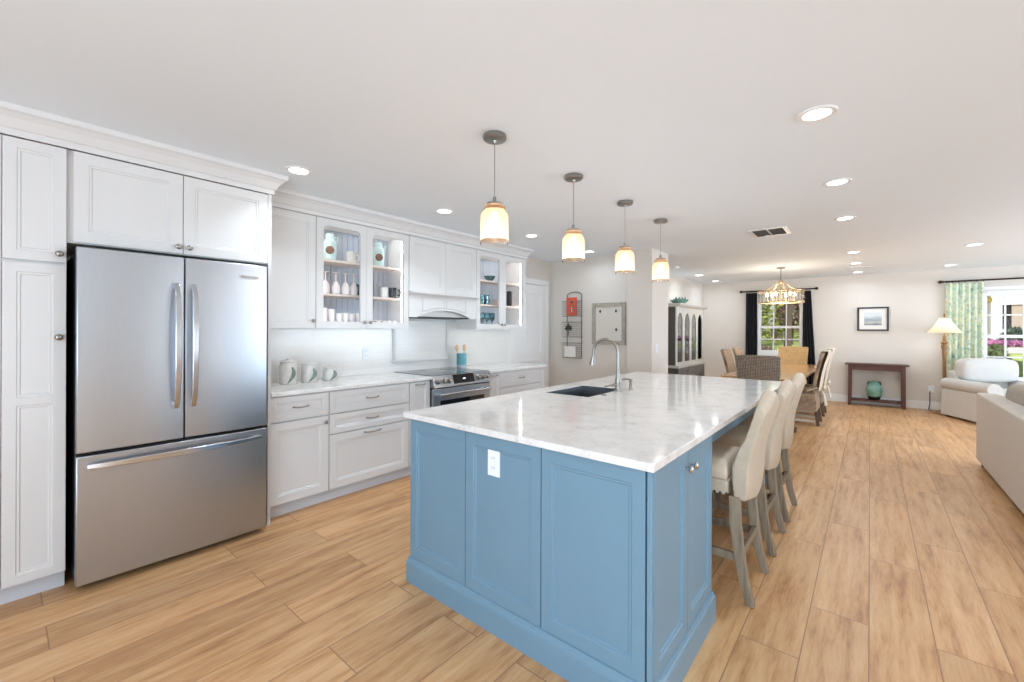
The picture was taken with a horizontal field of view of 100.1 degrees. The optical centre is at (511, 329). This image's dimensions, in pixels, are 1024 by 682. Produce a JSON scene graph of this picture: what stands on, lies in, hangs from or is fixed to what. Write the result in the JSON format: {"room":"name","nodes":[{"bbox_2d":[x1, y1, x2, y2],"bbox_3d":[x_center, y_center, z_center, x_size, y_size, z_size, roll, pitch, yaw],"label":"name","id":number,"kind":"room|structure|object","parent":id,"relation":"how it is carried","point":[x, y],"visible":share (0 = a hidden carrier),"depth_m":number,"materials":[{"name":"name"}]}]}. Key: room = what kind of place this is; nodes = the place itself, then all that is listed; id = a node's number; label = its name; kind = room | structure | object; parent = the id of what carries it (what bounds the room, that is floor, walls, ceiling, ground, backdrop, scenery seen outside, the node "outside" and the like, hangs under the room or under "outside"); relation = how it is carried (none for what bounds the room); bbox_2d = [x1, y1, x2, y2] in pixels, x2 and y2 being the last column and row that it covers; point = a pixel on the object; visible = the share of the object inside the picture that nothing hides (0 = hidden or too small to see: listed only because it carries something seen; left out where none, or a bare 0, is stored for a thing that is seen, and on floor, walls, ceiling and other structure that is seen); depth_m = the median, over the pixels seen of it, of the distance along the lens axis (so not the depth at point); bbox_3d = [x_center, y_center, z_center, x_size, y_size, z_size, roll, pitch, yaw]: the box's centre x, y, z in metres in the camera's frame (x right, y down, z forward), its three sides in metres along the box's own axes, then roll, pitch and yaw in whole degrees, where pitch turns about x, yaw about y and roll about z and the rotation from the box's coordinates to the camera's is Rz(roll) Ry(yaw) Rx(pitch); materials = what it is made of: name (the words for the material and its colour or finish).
{"room":"kitchen","nodes":[
{"label":"kitchen","id":0,"kind":"room"},
{"bbox_2d":[67,207,549,386],"bbox_3d":[-2.182,0.140,3.471,0.100,2.425,8.530,0,0,40],"label":"wall","id":1,"kind":"structure","parent":0,"point":[535,268],"depth_m":6.48,"materials":[{"name":"beige paint"}]},
{"bbox_2d":[67,150,267,265],"bbox_3d":[-2.236,-0.700,2.793,0.679,0.485,0.966,0,0,40],"label":"upper cabinet","id":2,"kind":"object","parent":1,"relation":"attached to","point":[112,204],"visible":1,"depth_m":2.52,"materials":[{"name":"white paint"}]},
{"bbox_2d":[0,100,533,259],"bbox_3d":[-1.336,-1.005,3.702,0.436,0.130,5.194,0,0,35],"label":"trim","id":3,"kind":"structure","parent":1,"relation":"attached to","point":[16,120],"depth_m":2.64,"materials":[{"name":"white paint"}]},
{"bbox_2d":[271,207,315,328],"bbox_3d":[-1.881,-0.477,3.453,0.379,0.929,0.453,0,0,40],"label":"upper cabinet","id":4,"kind":"object","parent":1,"relation":"attached to","point":[293,234],"visible":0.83,"depth_m":3.40,"materials":[{"name":"white paint"}]},
{"bbox_2d":[314,216,408,328],"bbox_3d":[-1.438,-0.475,3.983,0.379,0.929,0.926,0,0,40],"label":"upper cabinet","id":5,"kind":"object","parent":1,"relation":"attached to","point":[368,303],"visible":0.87,"depth_m":4.03,"materials":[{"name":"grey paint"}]},
{"bbox_2d":[323,271,329,292],"bbox_3d":[-1.616,-0.413,3.710,0.076,0.185,0.075,0,0,40],"label":"wine glass","id":6,"kind":"object","parent":5,"relation":"on","point":[326,287],"visible":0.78,"depth_m":3.69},
{"bbox_2d":[324,233,337,259],"bbox_3d":[-1.605,-0.734,3.791,0.123,0.240,0.119,0,0,-23],"label":"lidded jar","id":7,"kind":"object","parent":5,"relation":"on","point":[330,247],"visible":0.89,"depth_m":3.75,"materials":[{"name":"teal ceramic"}]},
{"bbox_2d":[331,272,339,293],"bbox_3d":[-1.555,-0.412,3.783,0.076,0.185,0.075,0,0,40],"label":"wine glass","id":8,"kind":"object","parent":5,"relation":"on","point":[335,288],"visible":0.98,"depth_m":3.76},
{"bbox_2d":[341,273,349,294],"bbox_3d":[-1.498,-0.412,3.852,0.076,0.185,0.075,0,0,40],"label":"wine glass","id":9,"kind":"object","parent":5,"relation":"on","point":[345,289],"visible":0.93,"depth_m":3.83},
{"bbox_2d":[346,251,358,262],"bbox_3d":[-1.471,-0.665,3.947,0.115,0.104,0.089,0,0,-9],"label":"mug","id":10,"kind":"object","parent":5,"relation":"on","point":[350,255],"visible":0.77,"depth_m":3.91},
{"bbox_2d":[350,274,357,294],"bbox_3d":[-1.446,-0.412,3.913,0.076,0.185,0.075,0,0,40],"label":"wine glass","id":11,"kind":"object","parent":5,"relation":"on","point":[353,288],"visible":0.92,"depth_m":3.89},
{"bbox_2d":[323,293,400,300],"bbox_3d":[-1.481,-0.307,4.019,0.238,0.020,0.888,0,0,40],"label":"shelf","id":12,"kind":"object","parent":5,"relation":"attached to","point":[326,296],"depth_m":4.02,"materials":[{"name":"wood"}]},
{"bbox_2d":[324,259,400,272],"bbox_3d":[-1.480,-0.603,4.019,0.238,0.020,0.888,0,0,40],"label":"shelf","id":13,"kind":"object","parent":5,"relation":"attached to","point":[328,263],"depth_m":4.05,"materials":[{"name":"wood"}]},
{"bbox_2d":[373,242,385,265],"bbox_3d":[-1.291,-0.733,4.167,0.123,0.240,0.119,0,0,-23],"label":"lidded jar","id":14,"kind":"object","parent":5,"relation":"on","point":[378,251],"visible":0.93,"depth_m":4.13,"materials":[{"name":"teal ceramic"}]},
{"bbox_2d":[379,287,388,296],"bbox_3d":[-1.247,-0.366,4.191,0.086,0.099,0.110,0,0,14],"label":"mug","id":15,"kind":"object","parent":5,"relation":"on","point":[383,291],"visible":0.89,"depth_m":4.14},
{"bbox_2d":[388,288,400,297],"bbox_3d":[-1.171,-0.366,4.247,0.086,0.099,0.110,0,0,29],"label":"mug","id":16,"kind":"object","parent":5,"relation":"on","point":[392,291],"visible":0.97,"depth_m":4.20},
{"bbox_2d":[271,318,508,382],"bbox_3d":[-1.109,0.157,4.669,0.012,0.570,3.314,0,0,40],"label":"backsplash","id":17,"kind":"structure","parent":1,"relation":"attached to","point":[341,348],"depth_m":4.42,"materials":[{"name":"white tile"}]},
{"bbox_2d":[392,318,448,362],"bbox_3d":[-0.998,0.110,4.769,0.030,0.473,0.780,0,0,40],"label":"trim","id":18,"kind":"structure","parent":1,"relation":"attached to","point":[410,319],"depth_m":4.74,"materials":[{"name":"white paint"}]},
{"bbox_2d":[409,235,475,295],"bbox_3d":[-0.848,-0.663,4.712,0.348,0.550,0.946,0,0,40],"label":"upper cabinet","id":19,"kind":"object","parent":1,"relation":"attached to","point":[434,266],"visible":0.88,"depth_m":4.56,"materials":[{"name":"white paint"}]},
{"bbox_2d":[409,291,478,319],"bbox_3d":[-0.825,-0.256,4.692,0.385,0.258,0.944,0,0,40],"label":"range hood","id":20,"kind":"object","parent":19,"relation":"attached to","point":[422,305],"visible":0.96,"depth_m":4.58,"materials":[{"name":"white paint"}]},
{"bbox_2d":[456,250,525,329],"bbox_3d":[-0.237,-0.471,5.421,0.379,0.929,0.924,0,0,40],"label":"upper cabinet","id":21,"kind":"object","parent":1,"relation":"attached to","point":[510,272],"visible":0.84,"depth_m":5.57,"materials":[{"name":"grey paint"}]},
{"bbox_2d":[480,279,518,286],"bbox_3d":[-0.279,-0.599,5.456,0.238,0.020,0.886,0,0,40],"label":"shelf","id":22,"kind":"object","parent":21,"relation":"attached to","point":[483,283],"depth_m":5.55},
{"bbox_2d":[480,304,518,308],"bbox_3d":[-0.280,-0.303,5.456,0.238,0.020,0.886,0,0,40],"label":"shelf","id":23,"kind":"object","parent":21,"relation":"attached to","point":[482,306],"depth_m":5.58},
{"bbox_2d":[509,278,548,387],"bbox_3d":[0.261,0.301,6.299,0.035,2.120,0.945,0,0,40],"label":"door","id":24,"kind":"structure","parent":1,"relation":"in","point":[530,345],"depth_m":6.38,"materials":[{"name":"white paint"}]},
{"bbox_2d":[0,0,1023,283],"bbox_3d":[2.849,-1.095,2.509,9.050,0.080,13.500,0,0,40],"label":"ceiling","id":25,"kind":"structure","parent":0,"point":[685,111],"depth_m":2.03,"materials":[{"name":"paint"}]},
{"bbox_2d":[285,166,312,175],"bbox_3d":[-1.430,-1.067,2.872,0.168,0.007,0.168,0,0,40],"label":"recessed light","id":26,"kind":"object","parent":25,"relation":"in","point":[297,170],"visible":1,"depth_m":2.87,"materials":[{"name":"white paint"}]},
{"bbox_2d":[435,208,453,213],"bbox_3d":[-0.606,-1.064,3.842,0.168,0.007,0.168,0,0,40],"label":"recessed light","id":27,"kind":"object","parent":25,"relation":"in","point":[441,210],"visible":1,"depth_m":3.84,"materials":[{"name":"white"}]},
{"bbox_2d":[480,130,507,245],"bbox_3d":[-0.096,-0.766,2.347,0.155,0.598,0.155,0,0,40],"label":"pendant light","id":28,"kind":"object","parent":25,"relation":"hanging from","point":[494,217],"visible":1,"depth_m":2.29,"materials":[{"name":"glass"}]},
{"bbox_2d":[562,173,584,262],"bbox_3d":[0.424,-0.764,2.956,0.155,0.598,0.155,0,0,40],"label":"pendant light","id":29,"kind":"object","parent":25,"relation":"hanging from","point":[573,242],"visible":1,"depth_m":2.90,"materials":[{"name":"beige"}]},
{"bbox_2d":[615,200,633,274],"bbox_3d":[0.935,-0.763,3.549,0.155,0.598,0.155,0,0,40],"label":"pendant light","id":30,"kind":"object","parent":25,"relation":"hanging from","point":[624,258],"visible":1,"depth_m":3.49,"materials":[{"name":"beige"}]},
{"bbox_2d":[652,218,668,282],"bbox_3d":[1.432,-0.761,4.130,0.155,0.598,0.155,0,0,40],"label":"pendant light","id":31,"kind":"object","parent":25,"relation":"hanging from","point":[660,268],"visible":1,"depth_m":4.08,"materials":[{"name":"beige"}]},
{"bbox_2d":[748,226,790,237],"bbox_3d":[2.767,-1.050,4.605,0.340,0.010,0.400,0,0,40],"label":"ceiling vent","id":32,"kind":"object","parent":25,"relation":"in","point":[781,230],"visible":1,"depth_m":4.57,"materials":[{"name":"white metal"}]},
{"bbox_2d":[758,267,804,303],"bbox_3d":[4.507,-0.743,7.182,0.674,0.612,0.609,0,0,40],"label":"chandelier","id":33,"kind":"object","parent":25,"relation":"hanging from","point":[781,301],"visible":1,"depth_m":7.17,"materials":[{"name":"gold metal"}]},
{"bbox_2d":[796,105,837,122],"bbox_3d":[1.493,-1.056,2.099,0.168,0.007,0.168,0,0,40],"label":"recessed light","id":34,"kind":"object","parent":25,"relation":"in","point":[818,113],"visible":1,"depth_m":2.09,"materials":[{"name":"white"}]},
{"bbox_2d":[823,178,851,186],"bbox_3d":[2.322,-1.053,3.059,0.168,0.007,0.168,0,0,40],"label":"recessed light","id":35,"kind":"object","parent":25,"relation":"in","point":[840,181],"visible":1,"depth_m":3.06,"materials":[{"name":"white"}]},
{"bbox_2d":[0,401,1023,681],"bbox_3d":[2.841,1.400,2.509,9.050,0.060,13.500,0,0,40],"label":"floor","id":36,"kind":"structure","parent":0,"point":[899,557],"depth_m":2.17,"materials":[{"name":"brown wood"}]},
{"bbox_2d":[0,134,66,604],"bbox_3d":[-2.813,0.203,2.106,0.679,2.295,0.825,0,0,40],"label":"pantry cabinet","id":37,"kind":"object","parent":36,"relation":"on","point":[33,175],"visible":1,"depth_m":2.14,"materials":[{"name":"white paint"}]},
{"bbox_2d":[66,246,266,587],"bbox_3d":[-2.188,0.462,2.742,0.798,1.780,0.902,0,0,40],"label":"refrigerator","id":38,"kind":"object","parent":36,"relation":"on","point":[166,356],"visible":1,"depth_m":2.45,"materials":[{"name":"grey metal"}]},
{"bbox_2d":[262,194,271,524],"bbox_3d":[-1.934,0.206,3.184,0.650,2.295,0.022,0,0,40],"label":"end panel","id":39,"kind":"object","parent":36,"relation":"on","point":[268,265],"visible":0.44,"depth_m":2.97,"materials":[{"name":"white paint"}]},
{"bbox_2d":[270,391,328,517],"bbox_3d":[-1.784,0.913,3.355,0.635,0.882,0.435,0,0,40],"label":"base cabinet","id":40,"kind":"object","parent":36,"relation":"on","point":[299,422],"visible":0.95,"depth_m":3.18,"materials":[{"name":"white paint"}]},
{"bbox_2d":[271,372,431,396],"bbox_3d":[-1.461,0.456,3.740,0.637,0.030,1.435,0,0,40],"label":"countertop","id":41,"kind":"structure","parent":40,"relation":"on","point":[356,381],"depth_m":3.59,"materials":[{"name":"white stone"}]},
{"bbox_2d":[279,358,296,384],"bbox_3d":[-1.825,0.336,3.492,0.131,0.207,0.135,0,0,-18],"label":"canister","id":42,"kind":"object","parent":41,"relation":"on","point":[287,368],"visible":1,"depth_m":3.44,"materials":[{"name":"grey ceramic"}]},
{"bbox_2d":[301,361,317,382],"bbox_3d":[-1.714,0.353,3.624,0.129,0.174,0.133,0,0,-18],"label":"canister","id":43,"kind":"object","parent":41,"relation":"on","point":[309,370],"visible":1,"depth_m":3.58,"materials":[{"name":"grey ceramic"}]},
{"bbox_2d":[323,365,336,380],"bbox_3d":[-1.598,0.375,3.763,0.119,0.129,0.123,0,0,-18],"label":"canister","id":44,"kind":"object","parent":41,"relation":"on","point":[329,372],"visible":1,"depth_m":3.72,"materials":[{"name":"grey ceramic"}]},
{"bbox_2d":[324,382,408,500],"bbox_3d":[-1.401,0.914,3.813,0.635,0.882,0.757,0,0,40],"label":"base cabinet","id":45,"kind":"object","parent":36,"relation":"on","point":[369,430],"visible":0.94,"depth_m":3.60,"materials":[{"name":"white paint"}]},
{"bbox_2d":[404,380,429,475],"bbox_3d":[-1.079,0.915,4.198,0.635,0.882,0.243,0,0,40],"label":"base cabinet","id":46,"kind":"object","parent":36,"relation":"on","point":[419,391],"visible":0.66,"depth_m":4.00,"materials":[{"name":"white paint"}]},
{"bbox_2d":[396,367,491,406],"bbox_3d":[-0.717,0.888,4.577,0.700,0.900,0.799,0,0,40],"label":"range","id":47,"kind":"object","parent":36,"relation":"on","point":[448,385],"visible":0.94,"depth_m":4.38,"materials":[{"name":"grey metal"}]},
{"bbox_2d":[396,367,486,375],"bbox_3d":[-0.749,0.448,4.605,0.612,0.018,0.799,0,0,40],"label":"cooktop","id":48,"kind":"object","parent":47,"relation":"in","point":[446,371],"depth_m":4.53,"materials":[{"name":"grey ceramic"}]},
{"bbox_2d":[489,372,499,396],"bbox_3d":[-0.421,0.917,4.986,0.635,0.882,0.205,0,0,40],"label":"base cabinet","id":49,"kind":"object","parent":36,"relation":"on","point":[495,377],"visible":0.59,"depth_m":4.83,"materials":[{"name":"white paint"}]},
{"bbox_2d":[499,367,543,394],"bbox_3d":[-0.079,0.919,5.396,0.635,0.882,0.860,0,0,40],"label":"base cabinet","id":50,"kind":"object","parent":36,"relation":"on","point":[515,381],"visible":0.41,"depth_m":5.19,"materials":[{"name":"white paint"}]},
{"bbox_2d":[466,362,546,372],"bbox_3d":[-0.140,0.461,5.322,0.637,0.030,1.078,0,0,40],"label":"countertop","id":51,"kind":"structure","parent":50,"relation":"on","point":[508,366],"depth_m":5.23,"materials":[{"name":"white stone"}]},
{"bbox_2d":[457,353,465,367],"bbox_3d":[-0.597,0.359,5.058,0.116,0.168,0.116,0,0,40],"label":"utensil crock","id":52,"kind":"object","parent":51,"relation":"on","point":[461,358],"visible":0.99,"depth_m":5.01,"materials":[{"name":"teal ceramic"}]},
{"bbox_2d":[406,392,777,681],"bbox_3d":[0.917,0.922,3.021,1.387,0.882,2.984,0,0,40],"label":"kitchen island","id":53,"kind":"object","parent":36,"relation":"on","point":[592,570],"visible":0.67,"depth_m":1.74,"materials":[{"name":"blue wood"}]},
{"bbox_2d":[488,449,499,477],"bbox_3d":[-0.083,0.603,1.936,0.072,0.116,0.009,0,0,40],"label":"wall outlet","id":54,"kind":"object","parent":53,"relation":"attached to","point":[493,456],"visible":1,"depth_m":1.93,"materials":[{"name":"white plastic"}]},
{"bbox_2d":[403,372,781,472],"bbox_3d":[0.916,0.464,3.038,1.384,0.030,3.040,0,0,40],"label":"island countertop","id":55,"kind":"structure","parent":53,"relation":"on","point":[646,427],"depth_m":2.26,"materials":[{"name":"white stone"}]},
{"bbox_2d":[547,386,614,396],"bbox_3d":[0.544,0.558,3.180,0.354,0.209,0.534,0,0,40],"label":"undermount sink","id":56,"kind":"object","parent":55,"relation":"in","point":[584,391],"visible":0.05,"depth_m":3.41,"materials":[{"name":"metal"}]},
{"bbox_2d":[589,338,621,391],"bbox_3d":[0.670,0.253,3.158,0.264,0.391,0.133,0,0,40],"label":"faucet","id":57,"kind":"object","parent":55,"relation":"on","point":[617,384],"visible":1,"depth_m":3.12,"materials":[{"name":"silver metal"}]},
{"bbox_2d":[627,248,667,373],"bbox_3d":[1.860,0.154,5.861,0.340,2.425,0.580,0,0,40],"label":"wall pier","id":58,"kind":"object","parent":36,"relation":"on","point":[647,301],"visible":0.57,"depth_m":5.65,"materials":[{"name":"beige paint"}]},
{"bbox_2d":[668,303,706,375],"bbox_3d":[3.029,0.463,7.749,0.535,1.815,1.500,0,0,40],"label":"china hutch","id":59,"kind":"object","parent":36,"relation":"on","point":[685,321],"visible":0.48,"depth_m":7.39,"materials":[{"name":"grey paint"}]},
{"bbox_2d":[720,349,735,372],"bbox_3d":[3.655,0.840,6.782,0.592,1.069,0.484,0,0,40],"label":"wicker chair","id":60,"kind":"object","parent":36,"relation":"on","point":[727,355],"visible":0.27,"depth_m":6.89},
{"bbox_2d":[712,390,779,607],"bbox_3d":[1.147,0.840,2.394,0.567,1.056,0.451,0,0,40],"label":"bar stool","id":61,"kind":"object","parent":36,"relation":"on","point":[739,469],"visible":0.71,"depth_m":2.16,"materials":[{"name":"beige fabric"}]},
{"bbox_2d":[712,380,794,555],"bbox_3d":[1.551,0.842,2.878,0.567,1.056,0.451,0,0,40],"label":"bar stool","id":62,"kind":"object","parent":36,"relation":"on","point":[736,436],"visible":0.44,"depth_m":2.68,"materials":[{"name":"beige fabric"}]},
{"bbox_2d":[735,355,780,380],"bbox_3d":[3.118,0.839,5.366,0.484,1.069,0.592,0,0,40],"label":"wicker chair","id":63,"kind":"object","parent":36,"relation":"on","point":[756,367],"visible":0.2,"depth_m":5.16,"materials":[{"name":"wicker"}]},
{"bbox_2d":[716,373,805,521],"bbox_3d":[1.933,0.843,3.334,0.567,1.056,0.451,0,0,40],"label":"bar stool","id":64,"kind":"object","parent":36,"relation":"on","point":[799,380],"visible":0.31,"depth_m":3.12,"materials":[{"name":"beige fabric"}]},
{"bbox_2d":[720,363,816,432],"bbox_3d":[4.130,0.994,6.678,0.880,0.760,3.050,0,0,40],"label":"dining table","id":65,"kind":"object","parent":36,"relation":"on","point":[788,371],"visible":0.21,"depth_m":6.35,"materials":[{"name":"brown wood"}]},
{"bbox_2d":[778,346,808,383],"bbox_3d":[5.234,0.846,8.031,0.484,1.069,0.592,0,0,40],"label":"wicker chair","id":66,"kind":"object","parent":36,"relation":"on","point":[788,354],"visible":0.27,"depth_m":8.19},
{"bbox_2d":[794,350,831,425],"bbox_3d":[4.379,0.836,6.399,0.631,1.083,0.486,0,0,40],"label":"wicker chair","id":67,"kind":"object","parent":36,"relation":"on","point":[809,400],"visible":0.82,"depth_m":6.18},
{"bbox_2d":[796,348,835,416],"bbox_3d":[4.956,0.838,7.089,0.631,1.083,0.486,0,0,40],"label":"wicker chair","id":68,"kind":"object","parent":36,"relation":"on","point":[823,409],"visible":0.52,"depth_m":6.87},
{"bbox_2d":[845,362,909,409],"bbox_3d":[6.605,0.998,7.777,0.880,0.770,0.310,0,0,40],"label":"console table","id":69,"kind":"object","parent":36,"relation":"on","point":[901,368],"visible":1,"depth_m":7.66,"materials":[{"name":"brown wood"}]},
{"bbox_2d":[866,380,882,399],"bbox_3d":[6.585,1.094,7.793,0.236,0.347,0.236,0,0,40],"label":"vase","id":70,"kind":"object","parent":69,"relation":"on","point":[874,390],"visible":1,"depth_m":7.72,"materials":[{"name":"teal ceramic"}]},
{"bbox_2d":[851,397,901,403],"bbox_3d":[6.607,1.283,7.781,0.700,0.030,0.230,0,0,40],"label":"shelf","id":71,"kind":"object","parent":69,"relation":"attached to","point":[852,398],"depth_m":7.71,"materials":[{"name":"brown wood"}]},
{"bbox_2d":[927,313,962,414],"bbox_3d":[7.148,0.552,7.084,0.430,1.665,0.430,0,0,40],"label":"floor lamp","id":72,"kind":"object","parent":36,"relation":"on","point":[944,325],"visible":0.8,"depth_m":7.05,"materials":[{"name":"fabric"}]},
{"bbox_2d":[940,358,1023,421],"bbox_3d":[7.318,0.910,6.429,0.957,0.952,0.956,0,0,13],"label":"armchair","id":73,"kind":"object","parent":36,"relation":"on","point":[969,377],"visible":0.7,"depth_m":6.58,"materials":[{"name":"fabric"}]},
{"bbox_2d":[954,358,1018,381],"bbox_3d":[7.399,0.623,6.689,0.740,0.379,0.290,0,0,13],"label":"cushion","id":74,"kind":"object","parent":73,"relation":"on","point":[970,369],"depth_m":6.58,"materials":[{"name":"fabric"}]},
{"bbox_2d":[976,384,1023,513],"bbox_3d":[4.282,0.936,3.066,0.966,0.878,2.690,0,0,40],"label":"sofa","id":75,"kind":"object","parent":36,"relation":"on","point":[999,419],"visible":1,"depth_m":3.62,"materials":[{"name":"beige fabric"}]},
{"bbox_2d":[1005,384,1023,405],"bbox_3d":[4.639,0.711,3.801,0.301,0.426,0.765,0,0,40],"label":"cushion","id":76,"kind":"object","parent":75,"relation":"on","point":[1014,395],"depth_m":3.81,"materials":[{"name":"fabric"}]},
{"bbox_2d":[550,254,626,386],"bbox_3d":[1.102,0.151,6.350,1.450,2.425,0.100,0,0,40],"label":"wall","id":77,"kind":"structure","parent":0,"point":[596,279],"depth_m":6.33,"materials":[{"name":"beige paint"}]},
{"bbox_2d":[561,292,581,358],"bbox_3d":[0.886,-0.077,6.378,0.303,0.989,0.119,0,0,40],"label":"rack","id":78,"kind":"object","parent":77,"relation":"attached to","point":[568,328],"visible":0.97,"depth_m":6.34,"materials":[{"name":"black metal"}]},
{"bbox_2d":[564,346,575,356],"bbox_3d":[0.857,0.319,6.338,0.190,0.153,0.008,0,0,40],"label":"envelope","id":79,"kind":"object","parent":78,"relation":"in","point":[569,351],"visible":1,"depth_m":6.33,"materials":[{"name":"white paper"}]},
{"bbox_2d":[566,297,576,315],"bbox_3d":[0.888,-0.349,6.388,0.180,0.270,0.014,0,0,40],"label":"greeting card","id":80,"kind":"object","parent":78,"relation":"in","point":[571,302],"visible":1,"depth_m":6.38,"materials":[{"name":"red paper"}]},
{"bbox_2d":[561,342,581,358],"bbox_3d":[0.889,0.303,6.384,0.303,0.228,0.100,0,0,40],"label":"basket","id":81,"kind":"object","parent":78,"relation":"on","point":[577,347],"depth_m":6.33,"materials":[{"name":"grey metal"}]},
{"bbox_2d":[561,301,581,316],"bbox_3d":[0.891,-0.317,6.384,0.303,0.228,0.100,0,0,40],"label":"basket","id":82,"kind":"object","parent":78,"relation":"on","point":[567,305],"depth_m":6.35,"materials":[{"name":"grey metal"}]},
{"bbox_2d":[562,322,581,336],"bbox_3d":[0.890,-0.007,6.384,0.303,0.228,0.100,0,0,40],"label":"basket","id":83,"kind":"object","parent":78,"relation":"on","point":[568,328],"depth_m":6.34,"materials":[{"name":"grey metal"}]},
{"bbox_2d":[592,302,625,344],"bbox_3d":[1.362,-0.090,6.051,0.516,0.590,0.025,0,0,40],"label":"board","id":84,"kind":"object","parent":77,"relation":"attached to","point":[608,319],"visible":0.94,"depth_m":6.04,"materials":[{"name":"beige fabric"}]},
{"bbox_2d":[668,275,701,305],"bbox_3d":[2.853,0.158,8.126,0.100,2.425,4.870,0,0,40],"label":"wall","id":85,"kind":"structure","parent":0,"point":[677,287],"depth_m":8.98,"materials":[{"name":"beige paint"}]},
{"bbox_2d":[702,265,1023,401],"bbox_3d":[7.491,0.174,7.384,8.170,2.425,0.140,0,0,40],"label":"wall","id":86,"kind":"structure","parent":0,"point":[915,300],"depth_m":7.98,"materials":[{"name":"beige paint"}]},
{"bbox_2d":[740,287,817,292],"bbox_3d":[5.498,-0.820,8.886,1.400,0.059,0.114,0,0,40],"label":"curtain rod","id":87,"kind":"object","parent":86,"relation":"attached to","point":[814,288],"visible":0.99,"depth_m":9.03,"materials":[{"name":"brown metal"}]},
{"bbox_2d":[745,293,756,354],"bbox_3d":[5.118,0.285,9.168,0.240,2.145,0.064,0,0,40],"label":"curtain","id":88,"kind":"object","parent":87,"relation":"hanging from","point":[751,298],"visible":0.69,"depth_m":9.16,"materials":[{"name":"black fabric"}]},
{"bbox_2d":[803,290,814,383],"bbox_3d":[5.910,0.288,8.506,0.255,2.145,0.064,0,0,40],"label":"curtain","id":89,"kind":"object","parent":87,"relation":"hanging from","point":[808,334],"visible":0.59,"depth_m":8.51,"materials":[{"name":"black fabric"}]},
{"bbox_2d":[757,295,802,355],"bbox_3d":[5.575,-0.086,8.927,0.970,1.250,0.150,0,0,40],"label":"window","id":90,"kind":"structure","parent":86,"relation":"in","point":[773,352],"depth_m":9.00,"materials":[{"name":"white paint"}]},
{"bbox_2d":[857,307,888,330],"bbox_3d":[6.690,-0.204,7.944,0.448,0.442,0.028,0,0,40],"label":"framed picture","id":91,"kind":"object","parent":86,"relation":"attached to","point":[868,318],"visible":1,"depth_m":7.94,"materials":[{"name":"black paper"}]},
{"bbox_2d":[864,312,881,324],"bbox_3d":[6.691,-0.208,7.945,0.250,0.240,0.002,0,0,40],"label":"print","id":92,"kind":"object","parent":91,"relation":"attached to","point":[870,318],"depth_m":7.94},
{"bbox_2d":[825,393,940,409],"bbox_3d":[7.437,1.316,7.323,7.970,0.140,0.018,0,0,40],"label":"baseboard","id":93,"kind":"structure","parent":86,"relation":"attached to","point":[834,397],"depth_m":7.76,"materials":[{"name":"white paint"}]},
{"bbox_2d":[938,277,1023,283],"bbox_3d":[8.399,-0.815,6.462,2.820,0.059,0.114,0,0,40],"label":"curtain rod","id":94,"kind":"object","parent":86,"relation":"attached to","point":[977,280],"visible":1,"depth_m":7.02,"materials":[{"name":"brown metal"}]},
{"bbox_2d":[945,282,983,377],"bbox_3d":[7.541,0.289,7.144,0.445,2.155,0.064,0,0,40],"label":"curtain","id":95,"kind":"object","parent":94,"relation":"hanging from","point":[964,305],"visible":0.55,"depth_m":7.14,"materials":[{"name":"fabric"}]},
{"bbox_2d":[984,285,1023,380],"bbox_3d":[8.434,0.079,6.538,1.880,1.580,0.150,0,0,40],"label":"window","id":96,"kind":"structure","parent":86,"relation":"in","point":[1014,289],"depth_m":6.95,"materials":[{"name":"white paint"}]},
{"label":"outside","id":97,"kind":"structure","parent":0,"visible":0},
{"bbox_2d":[761,335,1022,376],"bbox_3d":[27.428,1.156,25.035,70.000,1.100,46.400,0,0,40],"label":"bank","id":98,"kind":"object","parent":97,"point":[1019,361],"depth_m":13.88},
{"bbox_2d":[761,304,798,342],"bbox_3d":[10.332,-0.430,19.011,4.733,2.337,1.245,0,0,40],"label":"hedge","id":99,"kind":"object","parent":98,"relation":"on","point":[765,316],"visible":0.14,"depth_m":18.26,"materials":[{"name":"green plant"}]},
{"bbox_2d":[775,303,798,344],"bbox_3d":[10.350,-0.390,15.846,1.089,1.872,1.036,0,0,40],"label":"shrub","id":100,"kind":"object","parent":98,"relation":"on","point":[795,305],"visible":0.41,"depth_m":15.77,"materials":[{"name":"green plant"}]},
{"bbox_2d":[784,304,792,345],"bbox_3d":[8.318,-1.568,12.874,2.294,4.221,1.752,0,0,40],"label":"tree","id":101,"kind":"object","parent":98,"relation":"on","point":[789,306],"visible":0.02,"depth_m":12.79,"materials":[{"name":"brown plant"}]},
{"bbox_2d":[987,295,1022,344],"bbox_3d":[22.623,-1.386,15.374,13.800,3.950,8.200,0,0,40],"label":"house","id":102,"kind":"structure","parent":98,"relation":"on","point":[1014,303],"depth_m":15.17,"materials":[{"name":"white paint"}]},
{"bbox_2d":[1011,304,1022,328],"bbox_3d":[17.943,-0.462,15.111,0.440,0.870,0.100,0,0,40],"label":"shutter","id":103,"kind":"object","parent":102,"relation":"hanging from","point":[1017,320],"depth_m":15.13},
{"bbox_2d":[987,338,1022,346],"bbox_3d":[16.876,0.445,13.912,4.784,0.398,0.632,0,0,40],"label":"flower bed","id":104,"kind":"object","parent":98,"relation":"on","point":[1010,343],"visible":0.31,"depth_m":14.20,"materials":[{"name":"pink plant"}]},
{"bbox_2d":[999,326,1022,346],"bbox_3d":[18.185,0.245,13.994,3.056,0.820,0.773,0,0,40],"label":"hedge","id":105,"kind":"object","parent":98,"relation":"on","point":[1018,331],"visible":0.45,"depth_m":14.68,"materials":[{"name":"green plant"}]},
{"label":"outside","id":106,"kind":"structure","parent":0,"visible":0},
{"bbox_3d":[26.445,1.752,23.861,70.000,0.100,49.460,0,0,40],"label":"ground","id":107,"kind":"structure","parent":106,"visible":0},
{"bbox_2d":[987,343,1011,359],"bbox_3d":[8.850,0.942,7.904,0.536,1.400,0.623,0,0,40],"label":"shrub","id":108,"kind":"object","parent":107,"relation":"on","point":[996,349],"visible":0.12,"depth_m":7.82,"materials":[{"name":"green plant"}]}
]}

